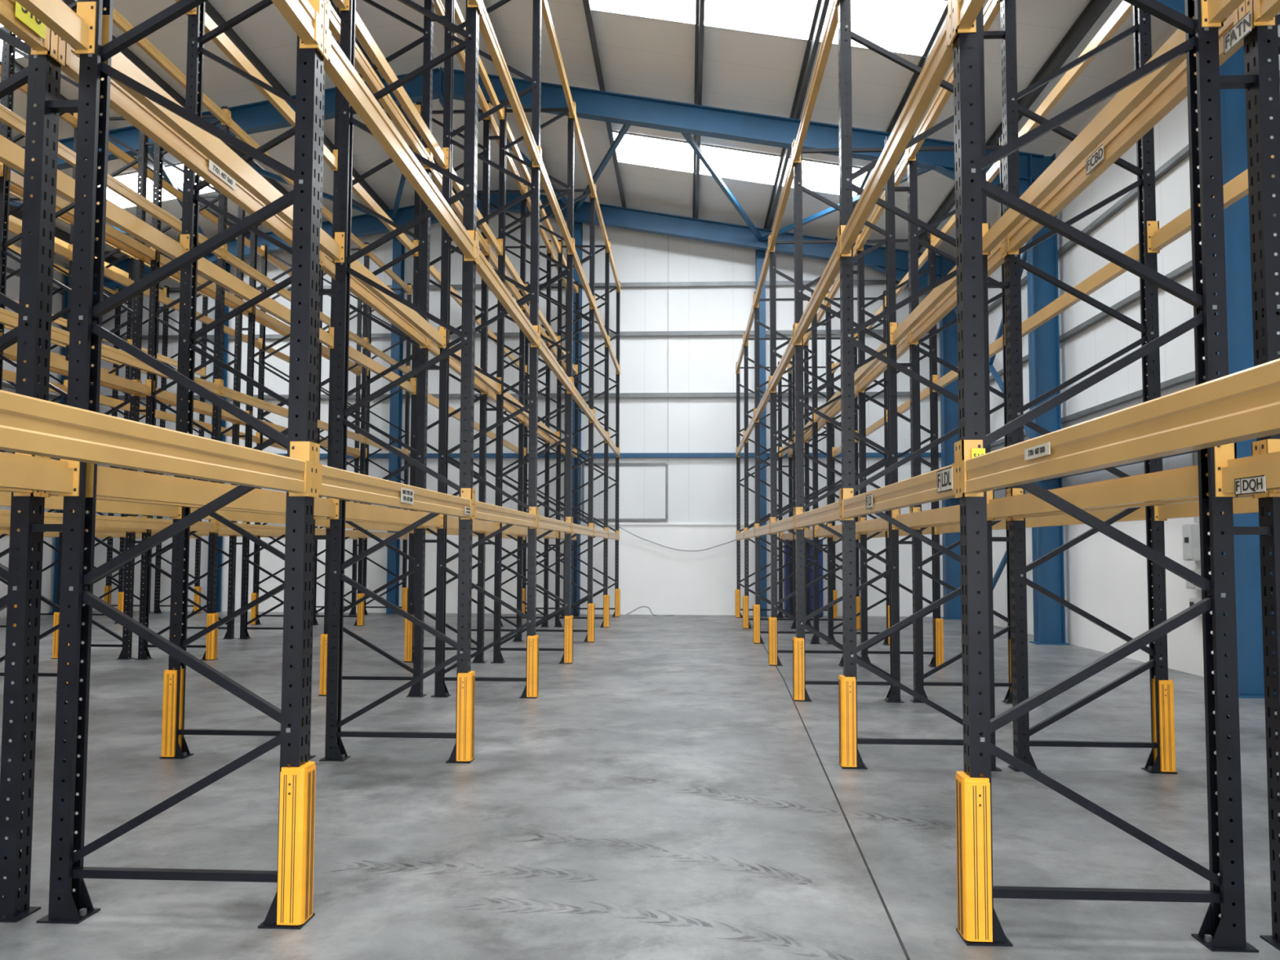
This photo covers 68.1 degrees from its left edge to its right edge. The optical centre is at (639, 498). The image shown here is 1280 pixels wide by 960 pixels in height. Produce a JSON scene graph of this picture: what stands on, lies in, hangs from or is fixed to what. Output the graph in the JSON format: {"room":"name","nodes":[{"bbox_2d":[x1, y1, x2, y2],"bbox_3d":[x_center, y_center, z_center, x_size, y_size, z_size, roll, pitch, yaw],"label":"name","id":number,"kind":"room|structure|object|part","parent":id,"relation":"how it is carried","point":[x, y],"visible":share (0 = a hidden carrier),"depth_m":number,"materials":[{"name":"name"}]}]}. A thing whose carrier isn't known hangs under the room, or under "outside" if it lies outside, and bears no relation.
{"room":"warehouse","nodes":[
{"label":"warehouse","id":0,"kind":"room"},
{"bbox_2d":[0,236,69,617],"bbox_3d":[-13.903,-2.179,7.189,0.200,7.912,30.100,0,-3,3],"label":"wall","id":1,"kind":"structure","parent":0,"point":[12,286],"depth_m":20.85,"materials":[{"name":"white metal"}]},
{"bbox_2d":[1,382,60,399],"bbox_3d":[-13.756,-3.025,7.167,0.086,0.070,29.580,0,-3,3],"label":"trim","id":2,"kind":"structure","parent":1,"relation":"attached to","point":[4,384],"depth_m":19.75,"materials":[{"name":"metal"}]},
{"bbox_2d":[3,265,64,294],"bbox_3d":[-13.748,-5.421,7.297,0.086,0.070,29.580,0,-3,3],"label":"trim","id":3,"kind":"structure","parent":1,"relation":"attached to","point":[8,269],"depth_m":19.93,"materials":[{"name":"metal"}]},
{"bbox_2d":[82,210,943,616],"bbox_3d":[-3.010,-2.215,21.616,20.100,9.620,0.230,0,-3,3],"label":"wall","id":4,"kind":"structure","parent":0,"point":[702,491],"depth_m":21.40,"materials":[{"name":"white metal"}]},
{"bbox_2d":[106,391,940,399],"bbox_3d":[-3.017,-2.329,21.485,19.900,0.095,0.096,0,-3,3],"label":"trim","id":5,"kind":"structure","parent":4,"relation":"attached to","point":[868,393],"depth_m":21.29,"materials":[{"name":"metal"}]},
{"bbox_2d":[160,280,899,290],"bbox_3d":[-3.008,-4.846,21.622,19.900,0.095,0.096,0,-3,3],"label":"trim","id":6,"kind":"structure","parent":4,"relation":"attached to","point":[855,282],"depth_m":21.38,"materials":[{"name":"metal"}]},
{"bbox_2d":[120,329,939,339],"bbox_3d":[-3.012,-3.728,21.561,19.900,0.095,0.096,0,-3,3],"label":"trim","id":7,"kind":"structure","parent":4,"relation":"attached to","point":[786,331],"depth_m":21.36,"materials":[{"name":"metal"}]},
{"bbox_2d":[276,452,941,457],"bbox_3d":[-3.021,-0.974,21.412,19.900,0.100,0.096,0,-3,3],"label":"trim","id":8,"kind":"structure","parent":4,"relation":"attached to","point":[868,454],"depth_m":21.20,"materials":[{"name":"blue metal"}]},
{"bbox_2d":[582,462,667,520],"bbox_3d":[-0.342,-0.152,21.255,1.930,1.300,0.053,0,-3,3],"label":"window","id":9,"kind":"structure","parent":4,"relation":"in","point":[642,486],"depth_m":21.25,"materials":[{"name":"white glass"}]},
{"bbox_2d":[666,235,668,522],"bbox_3d":[0.635,-2.926,21.369,0.025,6.920,0.027,0,-3,3],"label":"trim","id":10,"kind":"structure","parent":4,"relation":"attached to","point":[668,236],"depth_m":21.34,"materials":[{"name":"grey metal"}]},
{"bbox_2d":[0,0,1172,264],"bbox_3d":[-3.749,-7.017,6.938,20.500,1.862,30.100,0,-3,3],"label":"ceiling","id":11,"kind":"structure","parent":0,"point":[746,72],"depth_m":15.02,"materials":[{"name":"grey metal"}]},
{"bbox_2d":[0,23,25,59],"bbox_3d":[-9.279,-6.494,13.231,3.165,0.567,1.380,0,-3,3],"label":"skylight","id":12,"kind":"object","parent":11,"relation":"attached to","point":[18,56],"visible":0.11,"depth_m":13.79,"materials":[{"name":"white"}]},
{"bbox_2d":[97,162,215,208],"bbox_3d":[-9.011,-6.206,18.516,3.165,0.567,1.380,0,-3,3],"label":"skylight","id":13,"kind":"object","parent":11,"relation":"attached to","point":[129,179],"visible":0.3,"depth_m":18.51,"materials":[{"name":"white"}]},
{"bbox_2d":[612,129,871,197],"bbox_3d":[1.865,-6.332,17.973,4.745,0.835,1.380,0,-3,3],"label":"skylight","id":14,"kind":"object","parent":11,"relation":"attached to","point":[731,163],"visible":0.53,"depth_m":17.93,"materials":[{"name":"white"}]},
{"bbox_2d":[589,0,947,57],"bbox_3d":[1.598,-6.620,12.688,4.745,0.835,1.380,0,-3,3],"label":"skylight","id":15,"kind":"object","parent":11,"relation":"attached to","point":[902,27],"visible":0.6,"depth_m":12.90,"materials":[{"name":"white"}]},
{"bbox_2d":[0,610,1279,959],"bbox_3d":[-3.780,1.879,6.456,20.500,0.200,30.100,0,-3,3],"label":"floor","id":16,"kind":"structure","parent":0,"point":[664,792],"depth_m":5.30,"materials":[{"name":"concrete"}]},
{"bbox_2d":[0,244,159,614],"bbox_3d":[-11.903,-1.729,9.991,1.038,7.330,22.540,0,-3,3],"label":"rack","id":17,"kind":"object","parent":16,"relation":"on","point":[107,598],"visible":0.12,"depth_m":20.97,"materials":[{"name":"metal"}]},
{"bbox_3d":[-11.478,-1.274,18.368,1.035,7.330,0.140,0,-3,3],"label":"frame","id":18,"kind":"part","parent":17,"relation":"part of","materials":[{"name":"paint"}]},
{"bbox_3d":[-11.337,-1.122,21.160,1.035,7.330,0.140,0,-3,3],"label":"frame","id":19,"kind":"part","parent":17,"relation":"part of","materials":[{"name":"paint"}]},
{"bbox_2d":[0,191,208,627],"bbox_3d":[-10.846,-1.728,9.938,1.158,7.330,22.540,0,-3,3],"label":"rack","id":20,"kind":"object","parent":16,"relation":"on","point":[163,358],"visible":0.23,"depth_m":18.52,"materials":[{"name":"metal"}]},
{"bbox_3d":[-10.506,-1.424,15.519,1.035,7.330,0.140,0,-3,3],"label":"frame","id":21,"kind":"part","parent":20,"relation":"part of","materials":[{"name":"paint"}]},
{"bbox_3d":[-10.365,-1.273,18.312,1.035,7.330,0.140,0,-3,3],"label":"frame","id":22,"kind":"part","parent":20,"relation":"part of","materials":[{"name":"paint"}]},
{"bbox_3d":[-10.224,-1.121,21.104,1.035,7.330,0.140,0,-3,3],"label":"frame","id":23,"kind":"part","parent":20,"relation":"part of","materials":[{"name":"paint"}]},
{"bbox_2d":[0,64,362,659],"bbox_3d":[-7.264,-1.725,9.756,1.038,7.330,22.540,0,-3,3],"label":"rack","id":24,"kind":"object","parent":16,"relation":"on","point":[140,164],"visible":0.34,"depth_m":14.18,"materials":[{"name":"metal"}]},
{"bbox_3d":[-7.122,-1.573,12.549,1.035,7.330,0.140,0,-3,3],"label":"frame","id":25,"kind":"part","parent":24,"relation":"part of","materials":[{"name":"paint"}]},
{"bbox_3d":[-6.980,-1.422,15.341,1.035,7.330,0.140,0,-3,3],"label":"frame","id":26,"kind":"part","parent":24,"relation":"part of","materials":[{"name":"paint"}]},
{"bbox_3d":[-6.839,-1.270,18.133,1.035,7.330,0.140,0,-3,3],"label":"frame","id":27,"kind":"part","parent":24,"relation":"part of","materials":[{"name":"paint"}]},
{"bbox_3d":[-6.698,-1.118,20.926,1.035,7.330,0.140,0,-3,3],"label":"frame","id":28,"kind":"part","parent":24,"relation":"part of","materials":[{"name":"paint"}]},
{"bbox_2d":[0,0,412,693],"bbox_3d":[-6.207,-1.724,9.703,1.158,7.330,22.540,0,-3,3],"label":"rack","id":29,"kind":"object","parent":16,"relation":"on","point":[9,120],"visible":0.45,"depth_m":12.48,"materials":[{"name":"metal"}]},
{"bbox_3d":[-6.149,-1.724,9.700,1.035,7.330,0.140,0,-3,3],"label":"frame","id":30,"kind":"part","parent":29,"relation":"part of","materials":[{"name":"paint"}]},
{"bbox_3d":[-6.008,-1.573,12.492,1.035,7.330,0.140,0,-3,3],"label":"frame","id":31,"kind":"part","parent":29,"relation":"part of","materials":[{"name":"paint"}]},
{"bbox_3d":[-5.867,-1.421,15.285,1.035,7.330,0.140,0,-3,3],"label":"frame","id":32,"kind":"part","parent":29,"relation":"part of","materials":[{"name":"paint"}]},
{"bbox_3d":[-5.726,-1.269,18.077,1.035,7.330,0.140,0,-3,3],"label":"frame","id":33,"kind":"part","parent":29,"relation":"part of","materials":[{"name":"paint"}]},
{"bbox_3d":[-5.585,-1.117,20.869,1.035,7.330,0.140,0,-3,3],"label":"frame","id":34,"kind":"part","parent":29,"relation":"part of","materials":[{"name":"paint"}]},
{"bbox_2d":[206,262,230,612],"bbox_3d":[-9.620,-1.551,21.608,0.200,8.248,0.260,0,-3,3],"label":"post","id":35,"kind":"object","parent":16,"relation":"on","point":[227,264],"visible":0.1,"depth_m":21.59,"materials":[{"name":"black metal"}]},
{"bbox_2d":[0,0,566,922],"bbox_3d":[-2.620,-1.722,9.521,1.038,7.330,22.540,0,-3,3],"label":"rack","id":36,"kind":"object","parent":16,"relation":"on","point":[37,163],"visible":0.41,"depth_m":6.65,"materials":[{"name":"metal"}]},
{"bbox_2d":[15,0,45,39],"bbox_3d":[-2.401,-1.919,3.735,0.003,0.130,0.170,0,-3,3],"label":"sign","id":37,"kind":"object","parent":36,"relation":"attached to","point":[22,14],"visible":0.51,"depth_m":3.73,"materials":[{"name":"yellow plastic"}]},
{"bbox_3d":[-2.901,-2.025,3.937,1.035,7.330,0.140,0,-3,3],"label":"frame","id":38,"kind":"part","parent":36,"relation":"part of","materials":[{"name":"paint"}]},
{"bbox_2d":[208,159,235,190],"bbox_3d":[-2.327,-1.825,5.281,0.003,0.100,0.300,0,-3,3],"label":"label","id":39,"kind":"object","parent":36,"relation":"attached to","point":[213,167],"visible":0.45,"depth_m":5.27,"materials":[{"name":"white paper"}]},
{"bbox_3d":[-2.760,-1.873,6.729,1.035,7.330,0.140,0,-3,3],"label":"frame","id":40,"kind":"part","parent":36,"relation":"part of","materials":[{"name":"paint"}]},
{"bbox_3d":[-2.619,-1.722,9.521,1.035,7.330,0.140,0,-3,3],"label":"frame","id":41,"kind":"part","parent":36,"relation":"part of","materials":[{"name":"paint"}]},
{"bbox_3d":[-2.477,-1.570,12.314,1.035,7.330,0.140,0,-3,3],"label":"frame","id":42,"kind":"part","parent":36,"relation":"part of","materials":[{"name":"paint"}]},
{"bbox_3d":[-2.336,-1.418,15.106,1.035,7.330,0.140,0,-3,3],"label":"frame","id":43,"kind":"part","parent":36,"relation":"part of","materials":[{"name":"paint"}]},
{"bbox_3d":[-2.195,-1.267,17.898,1.035,7.330,0.140,0,-3,3],"label":"frame","id":44,"kind":"part","parent":36,"relation":"part of","materials":[{"name":"paint"}]},
{"bbox_3d":[-2.054,-1.115,20.691,1.035,7.330,0.140,0,-3,3],"label":"frame","id":45,"kind":"part","parent":36,"relation":"part of","materials":[{"name":"paint"}]},
{"bbox_2d":[0,0,620,929],"bbox_3d":[-1.563,-1.721,9.468,1.158,7.330,22.540,0,-3,3],"label":"rack","id":46,"kind":"object","parent":16,"relation":"on","point":[75,433],"visible":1,"depth_m":4.12,"materials":[{"name":"metal"}]},
{"bbox_3d":[-1.787,-2.024,3.880,1.035,7.330,0.140,0,-3,3],"label":"frame","id":47,"kind":"part","parent":46,"relation":"part of","materials":[{"name":"paint"}]},
{"bbox_3d":[-1.646,-1.873,6.673,1.035,7.330,0.140,0,-3,3],"label":"frame","id":48,"kind":"part","parent":46,"relation":"part of","materials":[{"name":"paint"}]},
{"bbox_2d":[400,487,413,504],"bbox_3d":[-1.226,-0.014,4.996,0.003,0.075,0.220,0,-3,3],"label":"label","id":49,"kind":"object","parent":46,"relation":"attached to","point":[406,495],"visible":1,"depth_m":4.98,"materials":[{"name":"white paper"}]},
{"bbox_2d":[465,506,471,515],"bbox_3d":[-1.157,0.081,6.371,0.003,0.050,0.160,0,-3,3],"label":"label","id":50,"kind":"object","parent":46,"relation":"attached to","point":[468,509],"visible":1,"depth_m":6.37,"materials":[{"name":"white paper"}]},
{"bbox_3d":[-1.505,-1.721,9.465,1.035,7.330,0.140,0,-3,3],"label":"frame","id":51,"kind":"part","parent":46,"relation":"part of","materials":[{"name":"paint"}]},
{"bbox_3d":[-1.364,-1.569,12.257,1.035,7.330,0.140,0,-3,3],"label":"frame","id":52,"kind":"part","parent":46,"relation":"part of","materials":[{"name":"paint"}]},
{"bbox_3d":[-1.223,-1.417,15.050,1.035,7.330,0.140,0,-3,3],"label":"frame","id":53,"kind":"part","parent":46,"relation":"part of","materials":[{"name":"paint"}]},
{"bbox_3d":[-1.082,-1.266,17.842,1.035,7.330,0.140,0,-3,3],"label":"frame","id":54,"kind":"part","parent":46,"relation":"part of","materials":[{"name":"paint"}]},
{"bbox_3d":[-0.940,-1.114,20.634,1.035,7.330,0.140,0,-3,3],"label":"frame","id":55,"kind":"part","parent":46,"relation":"part of","materials":[{"name":"paint"}]},
{"bbox_2d":[386,232,404,613],"bbox_3d":[-5.524,-1.896,21.420,0.200,8.945,0.260,0,-3,3],"label":"post","id":56,"kind":"object","parent":16,"relation":"on","point":[398,249],"visible":0.6,"depth_m":21.32,"materials":[{"name":"metal"}]},
{"bbox_2d":[48,189,961,619],"bbox_3d":[-3.060,-2.158,20.828,19.980,9.420,0.340,0,-3,3],"label":"frame","id":57,"kind":"object","parent":16,"relation":"on","point":[614,216],"visible":0.21,"depth_m":20.76,"materials":[{"name":"blue paint"}]},
{"bbox_2d":[5,100,931,255],"bbox_3d":[-3.468,-6.010,18.451,17.275,1.559,5.241,0,-3,3],"label":"roof bracing","id":58,"kind":"structure","parent":57,"relation":"attached to","point":[688,137],"depth_m":18.30,"materials":[{"name":"blue metal"}]},
{"bbox_2d":[10,66,1069,644],"bbox_3d":[-3.327,-2.445,15.543,19.980,9.420,0.340,0,-3,3],"label":"frame","id":59,"kind":"object","parent":16,"relation":"on","point":[1044,362],"visible":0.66,"depth_m":15.41,"materials":[{"name":"blue paint"}]},
{"bbox_2d":[951,244,1197,591],"bbox_3d":[6.386,-1.278,14.989,0.170,6.557,10.600,0,-3,3],"label":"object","id":60,"kind":"structure","parent":59,"relation":"attached to","point":[992,369],"depth_m":16.90,"materials":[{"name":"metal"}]},
{"bbox_2d":[570,221,582,615],"bbox_3d":[-1.429,-1.970,21.217,0.200,9.098,0.260,0,-3,3],"label":"post","id":61,"kind":"object","parent":16,"relation":"on","point":[578,226],"visible":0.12,"depth_m":21.16,"materials":[{"name":"metal"}]},
{"bbox_2d":[626,606,674,616],"bbox_3d":[0.231,2.483,20.832,1.060,0.216,0.162,0,-3,8],"label":"cable","id":62,"kind":"object","parent":16,"relation":"on","point":[640,606],"visible":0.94,"depth_m":20.85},
{"bbox_2d":[755,249,766,616],"bbox_3d":[2.685,-1.617,20.990,0.200,8.398,0.260,0,-3,3],"label":"post","id":63,"kind":"object","parent":16,"relation":"on","point":[760,255],"visible":0.48,"depth_m":20.85,"materials":[{"name":"metal"}]},
{"bbox_2d":[783,539,823,617],"bbox_3d":[3.567,1.732,20.663,0.800,1.680,0.440,0,-3,3],"label":"door","id":64,"kind":"structure","parent":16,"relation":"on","point":[786,569],"depth_m":20.48,"materials":[{"name":"blue paint"}]},
{"bbox_2d":[748,620,910,959],"bbox_3d":[1.500,1.982,9.893,0.111,0.003,22.110,0,-3,5],"label":"expansion joint","id":65,"kind":"object","parent":16,"relation":"on","point":[822,766],"visible":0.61,"depth_m":4.57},
{"bbox_2d":[735,0,1279,952],"bbox_3d":[2.066,-0.815,9.235,1.158,5.520,22.540,0,-3,3],"label":"rack","id":66,"kind":"object","parent":16,"relation":"on","point":[1209,417],"visible":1,"depth_m":3.65,"materials":[{"name":"metal"}]},
{"bbox_3d":[2.572,-0.208,20.408,1.035,5.520,0.140,0,-3,3],"label":"frame","id":67,"kind":"part","parent":66,"relation":"part of","materials":[{"name":"paint"}]},
{"bbox_3d":[2.431,-0.359,17.615,1.035,5.520,0.140,0,-3,3],"label":"frame","id":68,"kind":"part","parent":66,"relation":"part of","materials":[{"name":"paint"}]},
{"bbox_3d":[2.290,-0.511,14.823,1.035,5.520,0.140,0,-3,3],"label":"frame","id":69,"kind":"part","parent":66,"relation":"part of","materials":[{"name":"paint"}]},
{"bbox_3d":[2.148,-0.663,12.031,1.035,5.520,0.140,0,-3,3],"label":"frame","id":70,"kind":"part","parent":66,"relation":"part of","materials":[{"name":"paint"}]},
{"bbox_3d":[2.007,-0.815,9.238,1.035,5.520,0.140,0,-3,3],"label":"frame","id":71,"kind":"part","parent":66,"relation":"part of","materials":[{"name":"paint"}]},
{"bbox_2d":[866,493,872,509],"bbox_3d":[1.307,0.017,5.398,0.003,0.080,0.190,0,-3,3],"label":"label","id":72,"kind":"object","parent":66,"relation":"attached to","point":[868,497],"visible":1,"depth_m":5.39,"materials":[{"name":"white paper"}]},
{"bbox_3d":[1.866,-0.966,6.446,1.035,5.520,0.140,0,-3,3],"label":"frame","id":73,"kind":"part","parent":66,"relation":"part of","materials":[{"name":"paint"}]},
{"bbox_2d":[937,466,952,493],"bbox_3d":[1.226,-0.075,3.813,0.003,0.090,0.220,0,-3,3],"label":"label","id":74,"kind":"object","parent":66,"relation":"attached to","point":[944,477],"visible":1,"depth_m":3.80,"materials":[{"name":"white paper"}]},
{"bbox_2d":[971,448,985,457],"bbox_3d":[1.271,-0.134,3.553,0.050,0.110,0.003,0,-3,3],"label":"sign","id":75,"kind":"object","parent":66,"relation":"attached to","point":[975,452],"visible":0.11,"depth_m":3.56,"materials":[{"name":"yellow paper"}]},
{"bbox_2d":[1024,441,1050,460],"bbox_3d":[1.176,-0.139,2.806,0.003,0.035,0.200,0,-3,3],"label":"label","id":76,"kind":"object","parent":66,"relation":"attached to","point":[1042,450],"visible":1,"depth_m":2.80,"materials":[{"name":"white paper"}]},
{"bbox_3d":[1.725,-1.118,3.654,1.035,5.520,0.140,0,-3,3],"label":"frame","id":77,"kind":"part","parent":66,"relation":"part of","materials":[{"name":"paint"}]},
{"bbox_2d":[1234,475,1266,495],"bbox_3d":[2.153,-0.047,3.343,0.003,0.060,0.180,0,-3,3],"label":"label","id":78,"kind":"object","parent":66,"relation":"attached to","point":[1255,484],"visible":1,"depth_m":3.34,"materials":[{"name":"white paper"}]},
{"bbox_2d":[787,0,1279,951],"bbox_3d":[3.128,-0.814,9.182,1.038,5.520,22.540,0,-3,3],"label":"rack","id":79,"kind":"object","parent":16,"relation":"on","point":[1260,180],"visible":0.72,"depth_m":6.37,"materials":[{"name":"metal"}]},
{"bbox_3d":[3.691,-0.207,20.351,1.035,5.520,0.140,0,-3,3],"label":"frame","id":80,"kind":"part","parent":79,"relation":"part of","materials":[{"name":"paint"}]},
{"bbox_3d":[3.549,-0.359,17.559,1.035,5.520,0.140,0,-3,3],"label":"frame","id":81,"kind":"part","parent":79,"relation":"part of","materials":[{"name":"paint"}]},
{"bbox_3d":[3.408,-0.510,14.766,1.035,5.520,0.140,0,-3,3],"label":"frame","id":82,"kind":"part","parent":79,"relation":"part of","materials":[{"name":"paint"}]},
{"bbox_3d":[3.267,-0.662,11.974,1.035,5.520,0.140,0,-3,3],"label":"frame","id":83,"kind":"part","parent":79,"relation":"part of","materials":[{"name":"paint"}]},
{"bbox_3d":[3.126,-0.814,9.182,1.035,5.520,0.140,0,-3,3],"label":"frame","id":84,"kind":"part","parent":79,"relation":"part of","materials":[{"name":"paint"}]},
{"bbox_3d":[2.985,-0.966,6.389,1.035,5.520,0.140,0,-3,3],"label":"frame","id":85,"kind":"part","parent":79,"relation":"part of","materials":[{"name":"paint"}]},
{"bbox_2d":[1085,143,1103,175],"bbox_3d":[2.406,-1.793,5.010,0.003,0.085,0.210,0,-3,3],"label":"label","id":86,"kind":"object","parent":79,"relation":"attached to","point":[1096,157],"visible":1,"depth_m":5.00,"materials":[{"name":"white paper"}]},
{"bbox_2d":[1223,10,1251,55],"bbox_3d":[2.340,-1.824,3.709,0.003,0.080,0.183,0,-3,3],"label":"label","id":87,"kind":"object","parent":79,"relation":"attached to","point":[1242,28],"visible":1,"depth_m":3.71,"materials":[{"name":"white paper"}]},
{"bbox_3d":[2.844,-1.117,3.597,1.035,5.520,0.140,0,-3,3],"label":"frame","id":88,"kind":"part","parent":79,"relation":"part of","materials":[{"name":"paint"}]},
{"bbox_2d":[1155,0,1275,697],"bbox_3d":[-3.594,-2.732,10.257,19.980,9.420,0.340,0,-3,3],"label":"steel column","id":89,"kind":"structure","parent":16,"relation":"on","point":[1233,101],"depth_m":9.70,"materials":[{"name":"blue metal"}]},
{"bbox_3d":[-4.396,-3.593,-5.599,19.980,9.420,0.340,0,-3,3],"label":"frame","id":90,"kind":"object","parent":16,"relation":"on","visible":0},
{"bbox_2d":[0,0,1112,262],"bbox_3d":[-3.749,-6.865,6.930,18.120,1.543,29.700,0,-3,3],"label":"roof","id":91,"kind":"structure","parent":90,"relation":"on","point":[1094,9],"depth_m":14.52,"materials":[{"name":"white metal"}]},
{"bbox_2d":[618,526,736,551],"bbox_3d":[1.016,0.883,21.036,3.110,0.577,0.143,0,-3,5],"label":"hanging cable","id":92,"kind":"object","parent":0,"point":[619,526],"visible":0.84,"depth_m":21.05,"materials":[{"name":"black rubber"}]},
{"bbox_2d":[987,12,1279,676],"bbox_3d":[6.371,-2.163,6.163,0.200,7.912,30.100,0,-3,3],"label":"wall","id":93,"kind":"structure","parent":0,"point":[1107,580],"depth_m":13.19,"materials":[{"name":"white metal"}]},
{"bbox_2d":[990,370,1204,448],"bbox_3d":[6.220,-1.712,6.086,0.086,0.070,29.580,0,-3,3],"label":"trim","id":94,"kind":"structure","parent":93,"relation":"attached to","point":[1189,376],"depth_m":12.97,"materials":[{"name":"metal"}]},
{"bbox_2d":[989,213,1276,382],"bbox_3d":[6.224,-3.010,6.156,0.086,0.070,29.580,0,-3,3],"label":"trim","id":95,"kind":"structure","parent":93,"relation":"attached to","point":[1187,267],"depth_m":13.07,"materials":[{"name":"metal"}]},
{"bbox_2d":[988,70,1279,312],"bbox_3d":[6.229,-4.388,6.231,0.086,0.070,29.580,0,-3,3],"label":"trim","id":96,"kind":"structure","parent":93,"relation":"attached to","point":[1183,153],"depth_m":12.97,"materials":[{"name":"metal"}]},
{"bbox_2d":[1182,524,1200,560],"bbox_3d":[6.439,0.510,11.028,0.149,0.420,0.220,0,-3,3],"label":"electrical isolator","id":97,"kind":"object","parent":93,"relation":"attached to","point":[1190,532],"visible":0.95,"depth_m":10.94,"materials":[{"name":"grey plastic"}]},
{"bbox_2d":[1186,569,1201,589],"bbox_3d":[6.448,0.939,11.004,0.129,0.220,0.200,0,-3,3],"label":"electrical isolator","id":98,"kind":"object","parent":93,"relation":"attached to","point":[1188,585],"visible":0.33,"depth_m":10.93,"materials":[{"name":"grey plastic"}]},
{"bbox_2d":[1191,452,1199,522],"bbox_3d":[6.491,-0.280,11.058,0.048,1.120,0.040,0,-3,3],"label":"cable conduit","id":99,"kind":"object","parent":93,"relation":"attached to","point":[1194,455],"visible":0.29,"depth_m":11.05,"materials":[{"name":"grey plastic"}]},
{"bbox_2d":[1189,598,1202,616],"bbox_3d":[6.457,1.258,10.986,0.109,0.200,0.160,0,-3,3],"label":"electrical isolator","id":100,"kind":"object","parent":93,"relation":"attached to","point":[1192,601],"visible":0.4,"depth_m":10.96,"materials":[{"name":"grey plastic"}]}
]}

